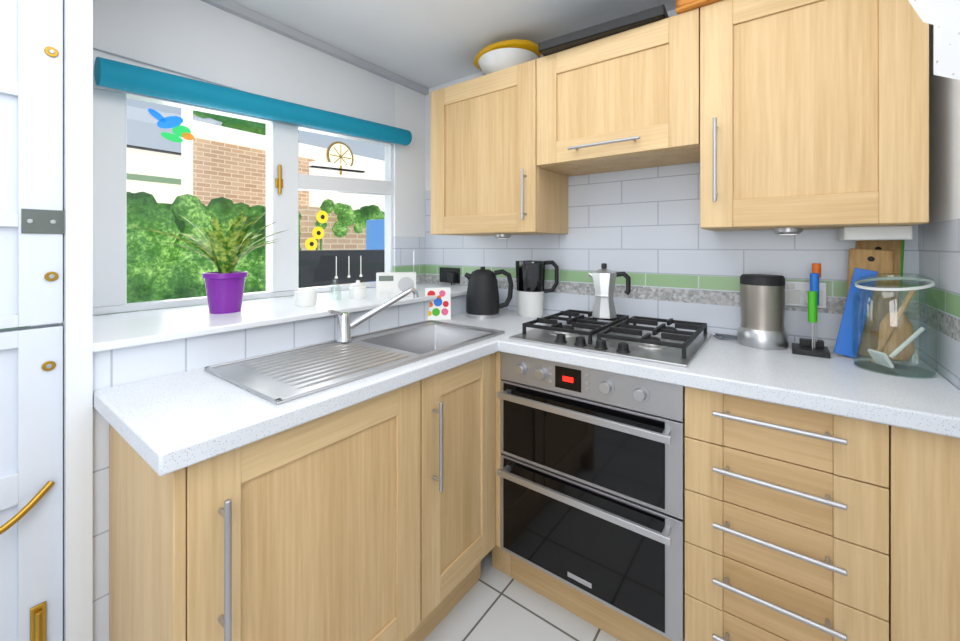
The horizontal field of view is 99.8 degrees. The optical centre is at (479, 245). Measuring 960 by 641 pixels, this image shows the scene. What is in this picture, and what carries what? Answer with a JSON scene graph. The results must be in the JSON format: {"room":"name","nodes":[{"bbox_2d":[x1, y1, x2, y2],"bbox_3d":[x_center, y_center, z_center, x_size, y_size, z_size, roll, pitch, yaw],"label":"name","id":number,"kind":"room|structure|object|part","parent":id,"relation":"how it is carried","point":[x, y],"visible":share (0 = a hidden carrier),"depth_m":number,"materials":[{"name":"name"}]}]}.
{"room":"kitchen","nodes":[
{"label":"kitchen","id":0,"kind":"room"},
{"bbox_2d":[33,0,466,640],"bbox_3d":[-0.954,0.140,1.332,0.587,2.210,2.600,0,0,37],"label":"wall","id":1,"kind":"structure","parent":0,"point":[197,39],"depth_m":1.28,"materials":[{"name":"paint"}]},
{"bbox_2d":[0,0,64,640],"bbox_3d":[-1.184,0.235,0.570,0.102,2.020,0.844,0,0,37],"label":"door","id":2,"kind":"structure","parent":1,"relation":"in","point":[32,215],"depth_m":0.86,"materials":[{"name":"white paint"}]},
{"bbox_2d":[93,49,467,351],"bbox_3d":[-0.640,-0.205,1.730,0.573,0.900,1.584,0,0,37],"label":"window","id":3,"kind":"structure","parent":1,"relation":"in","point":[111,331],"depth_m":1.38,"materials":[{"name":"white paint"}]},
{"bbox_2d":[148,109,193,142],"bbox_3d":[-1.137,-0.438,1.491,0.001,0.105,0.140,0,0,37],"label":"catcher","id":4,"kind":"object","parent":3,"relation":"attached to","point":[174,122],"visible":1,"depth_m":1.50,"materials":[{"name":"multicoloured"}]},
{"bbox_2d":[126,211,290,313],"bbox_3d":[-0.876,0.052,1.403,0.361,0.346,0.426,0,0,-8],"label":"potted plant","id":5,"kind":"object","parent":3,"relation":"on","point":[225,287],"visible":1,"depth_m":1.34,"materials":[{"name":"green plant"}]},
{"bbox_3d":[-0.871,0.158,1.382,0.132,0.135,0.132,0,0,37],"label":"plant pot","id":6,"kind":"part","parent":5,"relation":"part of","materials":[{"name":"plastic"}]},
{"bbox_2d":[94,57,411,144],"bbox_3d":[-0.807,-0.582,1.784,0.086,0.156,1.305,0,0,37],"label":"roller blind","id":7,"kind":"object","parent":3,"relation":"attached to","point":[108,73],"visible":1,"depth_m":1.54,"materials":[{"name":"teal fabric"}]},
{"bbox_2d":[294,289,316,306],"bbox_3d":[-0.660,0.196,1.530,0.080,0.058,0.080,0,0,37],"label":"ceramic pot","id":8,"kind":"object","parent":3,"relation":"on","point":[303,297],"visible":1,"depth_m":1.50,"materials":[{"name":"white ceramic"}]},
{"bbox_2d":[326,141,353,165],"bbox_3d":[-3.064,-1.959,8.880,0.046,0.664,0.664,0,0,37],"label":"suncatcher","id":9,"kind":"object","parent":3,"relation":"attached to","point":[338,152],"visible":0.72,"depth_m":8.85,"materials":[{"name":"brown"}]},
{"bbox_2d":[349,280,366,298],"bbox_3d":[-0.526,0.186,1.742,0.072,0.078,0.072,0,0,37],"label":"jar","id":10,"kind":"object","parent":3,"relation":"on","point":[358,290],"visible":1,"depth_m":1.72,"materials":[{"name":"white ceramic"}]},
{"bbox_2d":[376,251,415,296],"bbox_3d":[-0.376,0.122,1.820,0.175,0.205,0.065,0,0,-10],"label":"radio","id":11,"kind":"object","parent":3,"relation":"on","point":[388,284],"visible":0.88,"depth_m":1.80,"materials":[{"name":"white plastic"}]},
{"bbox_2d":[200,0,428,94],"bbox_3d":[-0.801,-0.947,1.851,0.030,0.034,1.584,0,0,37],"label":"trim","id":12,"kind":"structure","parent":1,"relation":"attached to","point":[229,6],"depth_m":1.85,"materials":[{"name":"paint"}]},
{"bbox_2d":[230,0,675,88],"bbox_3d":[-0.272,-1.015,0.822,2.290,0.100,2.800,0,0,37],"label":"ceiling","id":13,"kind":"structure","parent":0,"point":[426,43],"depth_m":1.76,"materials":[{"name":"white paint"}]},
{"bbox_2d":[908,0,959,79],"bbox_3d":[0.595,-0.459,0.486,0.024,1.008,0.500,0,0,37],"label":"lace curtain","id":14,"kind":"object","parent":13,"relation":"hanging from","point":[944,15],"visible":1,"depth_m":0.56,"materials":[{"name":"white fabric"}]},
{"bbox_2d":[424,550,619,640],"bbox_3d":[-0.272,1.295,0.822,2.290,0.100,2.800,0,0,37],"label":"floor","id":15,"kind":"structure","parent":0,"point":[498,607],"depth_m":1.35,"materials":[{"name":"tile"}]},
{"bbox_2d":[109,380,420,640],"bbox_3d":[-0.509,0.810,1.051,0.481,0.870,0.593,0,0,37],"label":"base cabinet","id":16,"kind":"object","parent":15,"relation":"on","point":[311,530],"visible":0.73,"depth_m":0.88,"materials":[{"name":"brown wood"}]},
{"bbox_2d":[404,351,510,640],"bbox_3d":[-0.044,0.810,1.673,0.481,0.870,0.960,0,0,37],"label":"base cabinet","id":17,"kind":"object","parent":15,"relation":"on","point":[461,453],"visible":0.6,"depth_m":1.32,"materials":[{"name":"brown wood"}]},
{"bbox_2d":[497,352,684,640],"bbox_3d":[0.466,0.810,1.483,0.600,0.870,0.617,0,0,37],"label":"double oven","id":18,"kind":"object","parent":15,"relation":"on","point":[592,471],"visible":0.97,"depth_m":1.25,"materials":[{"name":"silver metal"}]},
{"bbox_2d":[685,362,959,640],"bbox_3d":[0.937,0.810,1.155,0.548,0.870,0.614,0,0,37],"label":"base cabinet","id":19,"kind":"object","parent":15,"relation":"on","point":[787,507],"depth_m":0.94,"materials":[{"name":"brown wood"}]},
{"bbox_2d":[93,309,959,475],"bbox_3d":[0.222,0.355,1.087,1.612,0.040,1.582,0,0,37],"label":"countertop","id":20,"kind":"structure","parent":19,"relation":"on","point":[174,422],"depth_m":0.94,"materials":[{"name":"white laminate"}]},
{"bbox_2d":[204,320,504,404],"bbox_3d":[-0.323,0.409,1.315,0.393,0.169,0.870,0,0,37],"label":"sink","id":21,"kind":"object","parent":20,"relation":"in","point":[280,377],"visible":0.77,"depth_m":1.16,"materials":[{"name":"silver metal"}]},
{"bbox_2d":[328,287,418,341],"bbox_3d":[-0.383,0.239,1.447,0.350,0.171,0.073,0,0,-43],"label":"mixer tap","id":22,"kind":"object","parent":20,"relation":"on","point":[344,324],"visible":1,"depth_m":1.39,"materials":[{"name":"silver metal"}]},
{"bbox_2d":[425,287,450,319],"bbox_3d":[-0.191,0.263,1.843,0.116,0.144,0.022,0,0,-13],"label":"greeting card","id":23,"kind":"object","parent":20,"relation":"on","point":[440,308],"visible":0.98,"depth_m":1.84,"materials":[{"name":"paper"}]},
{"bbox_2d":[464,267,512,318],"bbox_3d":[0.031,0.217,1.931,0.201,0.236,0.173,0,0,37],"label":"electric kettle","id":24,"kind":"object","parent":20,"relation":"on","point":[482,300],"visible":1,"depth_m":1.88,"materials":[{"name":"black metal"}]},
{"bbox_2d":[516,260,558,317],"bbox_3d":[0.261,0.202,1.928,0.201,0.267,0.112,0,0,37],"label":"blender","id":25,"kind":"object","parent":20,"relation":"on","point":[530,274],"visible":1,"depth_m":1.90,"materials":[{"name":"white plastic"}]},
{"bbox_2d":[509,309,711,367],"bbox_3d":[0.486,0.308,1.485,0.580,0.053,0.500,0,0,37],"label":"gas hob","id":26,"kind":"object","parent":20,"relation":"in","point":[663,344],"visible":1,"depth_m":1.39,"materials":[{"name":"silver metal"}]},
{"bbox_2d":[588,263,630,318],"bbox_3d":[0.509,0.175,1.605,0.150,0.214,0.100,0,0,37],"label":"moka pot","id":27,"kind":"object","parent":26,"relation":"on","point":[604,279],"visible":1,"depth_m":1.58,"materials":[{"name":"metal"}]},
{"bbox_2d":[713,333,736,339],"bbox_3d":[0.895,0.326,1.456,0.092,0.013,0.055,0,0,11],"label":"cable","id":28,"kind":"object","parent":20,"relation":"on","point":[717,335],"visible":0.88,"depth_m":1.45,"materials":[{"name":"grey plastic"}]},
{"bbox_2d":[737,274,788,349],"bbox_3d":[0.956,0.216,1.370,0.144,0.238,0.144,0,0,37],"label":"canister","id":29,"kind":"object","parent":20,"relation":"on","point":[762,296],"visible":1,"depth_m":1.32,"materials":[{"name":"silver metal"}]},
{"bbox_2d":[792,263,830,358],"bbox_3d":[1.036,0.195,1.267,0.090,0.280,0.100,0,0,37],"label":"stand","id":30,"kind":"object","parent":20,"relation":"on","point":[814,347],"visible":1,"depth_m":1.25,"materials":[{"name":"black plastic"}]},
{"bbox_2d":[834,268,877,357],"bbox_3d":[1.124,0.200,1.210,0.102,0.268,0.026,0,0,8],"label":"cutting mat","id":31,"kind":"object","parent":20,"relation":"on","point":[858,300],"visible":1,"depth_m":1.21,"materials":[{"name":"plastic"}]},
{"bbox_2d":[846,249,893,356],"bbox_3d":[1.188,0.172,1.235,0.116,0.328,0.060,0,0,37],"label":"chopping board","id":32,"kind":"object","parent":20,"relation":"on","point":[881,261],"visible":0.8,"depth_m":1.22,"materials":[{"name":"brown wood"}]},
{"bbox_2d":[856,240,901,311],"bbox_3d":[1.234,0.157,1.260,0.120,0.358,0.064,0,0,37],"label":"chopping board","id":33,"kind":"object","parent":20,"relation":"on","point":[895,245],"visible":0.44,"depth_m":1.24,"materials":[{"name":"brown wood"}]},
{"bbox_2d":[855,277,934,367],"bbox_3d":[1.121,0.205,1.097,0.162,0.260,0.162,0,0,37],"label":"glass storage jar","id":34,"kind":"object","parent":20,"relation":"on","point":[897,336],"visible":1,"depth_m":1.09,"materials":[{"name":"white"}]},
{"bbox_2d":[899,240,904,307],"bbox_3d":[1.268,0.153,1.266,0.093,0.362,0.037,0,0,37],"label":"chopping board","id":35,"kind":"object","parent":20,"relation":"on","point":[903,241],"visible":0.04,"depth_m":1.25,"materials":[{"name":"plastic"}]},
{"bbox_3d":[1.109,0.810,1.049,0.147,0.870,0.578,0,0,37],"label":"cabinet end panel","id":36,"kind":"part","parent":19,"relation":"part of","materials":[{"name":"beige wood"}]},
{"bbox_2d":[425,9,918,356],"bbox_3d":[0.537,0.140,1.903,2.290,2.210,0.100,0,0,37],"label":"wall","id":37,"kind":"structure","parent":0,"point":[644,223],"depth_m":1.69,"materials":[{"name":"tile"}]},
{"bbox_2d":[439,267,459,284],"bbox_3d":[-0.151,0.171,2.325,0.061,0.094,0.220,0,0,-35],"label":"wall socket","id":38,"kind":"object","parent":37,"relation":"attached to","point":[448,275],"visible":0.83,"depth_m":2.30,"materials":[{"name":"plastic"}]},
{"bbox_2d":[431,59,567,235],"bbox_3d":[0.075,-0.416,1.961,0.599,0.718,0.356,0,0,37],"label":"upper cabinet","id":39,"kind":"object","parent":37,"relation":"attached to","point":[486,178],"visible":0.97,"depth_m":1.83,"materials":[{"name":"brown wood"}]},
{"bbox_2d":[495,234,509,238],"bbox_3d":[0.111,-0.047,1.959,0.072,0.020,0.072,0,0,37],"label":"spotlight","id":40,"kind":"object","parent":39,"relation":"attached to","point":[499,236],"visible":1,"depth_m":1.93,"materials":[{"name":"silver metal"}]},
{"bbox_2d":[478,48,537,74],"bbox_3d":[0.137,-0.825,1.927,0.290,0.100,0.290,0,0,37],"label":"mixing bowl","id":41,"kind":"object","parent":39,"relation":"on","point":[492,61],"visible":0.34,"depth_m":1.82,"materials":[{"name":"white ceramic"}]},
{"bbox_2d":[473,39,541,69],"bbox_3d":[0.129,-0.908,1.933,0.356,0.065,0.257,0,0,37],"label":"plastic bag","id":42,"kind":"object","parent":41,"relation":"on","point":[531,46],"visible":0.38,"depth_m":1.81,"materials":[{"name":"yellow plastic"}]},
{"bbox_2d":[536,8,699,176],"bbox_3d":[0.555,-0.552,1.602,0.599,0.445,0.356,0,0,37],"label":"upper cabinet","id":43,"kind":"object","parent":37,"relation":"attached to","point":[629,99],"visible":0.99,"depth_m":1.47,"materials":[{"name":"brown wood"}]},
{"bbox_2d":[539,4,668,55],"bbox_3d":[0.517,-0.792,1.618,0.460,0.035,0.330,0,0,34],"label":"baking tray","id":44,"kind":"object","parent":43,"relation":"on","point":[583,36],"visible":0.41,"depth_m":1.47,"materials":[{"name":"black metal"}]},
{"bbox_2d":[785,281,826,307],"bbox_3d":[1.115,0.167,1.399,0.130,0.087,0.013,0,0,37],"label":"wall socket","id":45,"kind":"object","parent":37,"relation":"attached to","point":[796,292],"visible":0.68,"depth_m":1.40,"materials":[{"name":"white plastic"}]},
{"bbox_2d":[700,0,928,230],"bbox_3d":[1.000,-0.416,1.269,0.509,0.718,0.356,0,0,37],"label":"upper cabinet","id":46,"kind":"object","parent":37,"relation":"attached to","point":[814,114],"visible":0.98,"depth_m":1.15,"materials":[{"name":"brown wood"}]},
{"bbox_2d":[676,0,722,13],"bbox_3d":[0.895,-0.805,1.322,0.400,0.060,0.300,0,0,40],"label":"wooden serving tray","id":47,"kind":"object","parent":46,"relation":"on","point":[682,6],"visible":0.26,"depth_m":1.31,"materials":[{"name":"brown wood"}]},
{"bbox_2d":[774,228,801,234],"bbox_3d":[0.991,-0.047,1.300,0.072,0.020,0.072,0,0,37],"label":"spotlight","id":48,"kind":"object","parent":46,"relation":"attached to","point":[779,231],"visible":0.96,"depth_m":1.28,"materials":[{"name":"silver metal"}]},
{"bbox_2d":[839,225,912,240],"bbox_3d":[1.167,-0.037,1.200,0.140,0.040,0.150,0,0,37],"label":"strip light","id":49,"kind":"object","parent":46,"relation":"attached to","point":[896,232],"visible":1,"depth_m":1.14,"materials":[{"name":"white plastic"}]},
{"bbox_2d":[919,24,959,389],"bbox_3d":[0.605,0.140,0.166,0.100,2.210,2.600,0,0,37],"label":"wall","id":50,"kind":"structure","parent":0,"point":[939,239],"depth_m":1.06,"materials":[{"name":"tile"}]},
{"label":"outside","id":51,"kind":"structure","parent":0,"visible":0},
{"bbox_3d":[-5.046,1.745,6.017,11.540,0.100,18.000,0,0,37],"label":"paving","id":52,"kind":"object","parent":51,"visible":0},
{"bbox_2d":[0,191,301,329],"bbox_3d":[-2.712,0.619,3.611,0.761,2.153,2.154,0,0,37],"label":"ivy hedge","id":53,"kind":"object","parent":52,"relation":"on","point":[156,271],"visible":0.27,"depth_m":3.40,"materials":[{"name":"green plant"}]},
{"bbox_2d":[127,145,180,203],"bbox_3d":[-7.260,-0.150,7.933,0.500,3.691,2.351,0,0,37],"label":"house","id":54,"kind":"structure","parent":52,"relation":"on","point":[156,172],"depth_m":8.37,"materials":[{"name":"white paint"}]},
{"bbox_2d":[193,110,265,135],"bbox_3d":[-5.884,-1.234,10.333,1.566,5.858,2.859,0,0,37],"label":"tree","id":55,"kind":"object","parent":52,"relation":"on","point":[230,122],"visible":0.13,"depth_m":9.63,"materials":[{"name":"green plant"}]},
{"bbox_2d":[180,108,384,206],"bbox_3d":[-3.174,-0.401,9.246,0.570,4.192,6.248,0,0,37],"label":"building","id":56,"kind":"structure","parent":52,"relation":"on","point":[220,161],"depth_m":7.21,"materials":[{"name":"white"}]},
{"bbox_2d":[305,211,329,286],"bbox_3d":[-1.702,0.665,4.160,0.113,2.060,0.341,0,0,37],"label":"plant","id":57,"kind":"object","parent":52,"relation":"on","point":[322,216],"visible":0.29,"depth_m":4.14,"materials":[{"name":"yellow plant"}]},
{"bbox_2d":[274,250,384,297],"bbox_3d":[-1.280,0.868,3.967,0.528,1.654,1.266,0,0,37],"label":"garden table","id":58,"kind":"object","parent":52,"relation":"on","point":[316,267],"visible":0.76,"depth_m":3.61,"materials":[{"name":"grey"}]},
{"bbox_2d":[299,199,384,292],"bbox_3d":[-1.637,0.528,6.206,0.473,2.333,2.253,0,0,37],"label":"garden wall","id":59,"kind":"structure","parent":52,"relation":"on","point":[345,227],"depth_m":5.62,"materials":[{"name":"beige brick"}]},
{"bbox_2d":[309,160,384,211],"bbox_3d":[-2.196,0.059,8.691,0.300,3.272,2.984,0,0,37],"label":"outbuilding","id":60,"kind":"structure","parent":52,"relation":"on","point":[356,201],"depth_m":7.89,"materials":[{"name":"white paint"}]},
{"bbox_2d":[366,219,384,287],"bbox_3d":[-1.309,0.664,5.537,0.500,2.062,0.500,0,0,37],"label":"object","id":61,"kind":"structure","parent":52,"relation":"on","point":[375,229],"depth_m":5.30,"materials":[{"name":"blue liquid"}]}
]}

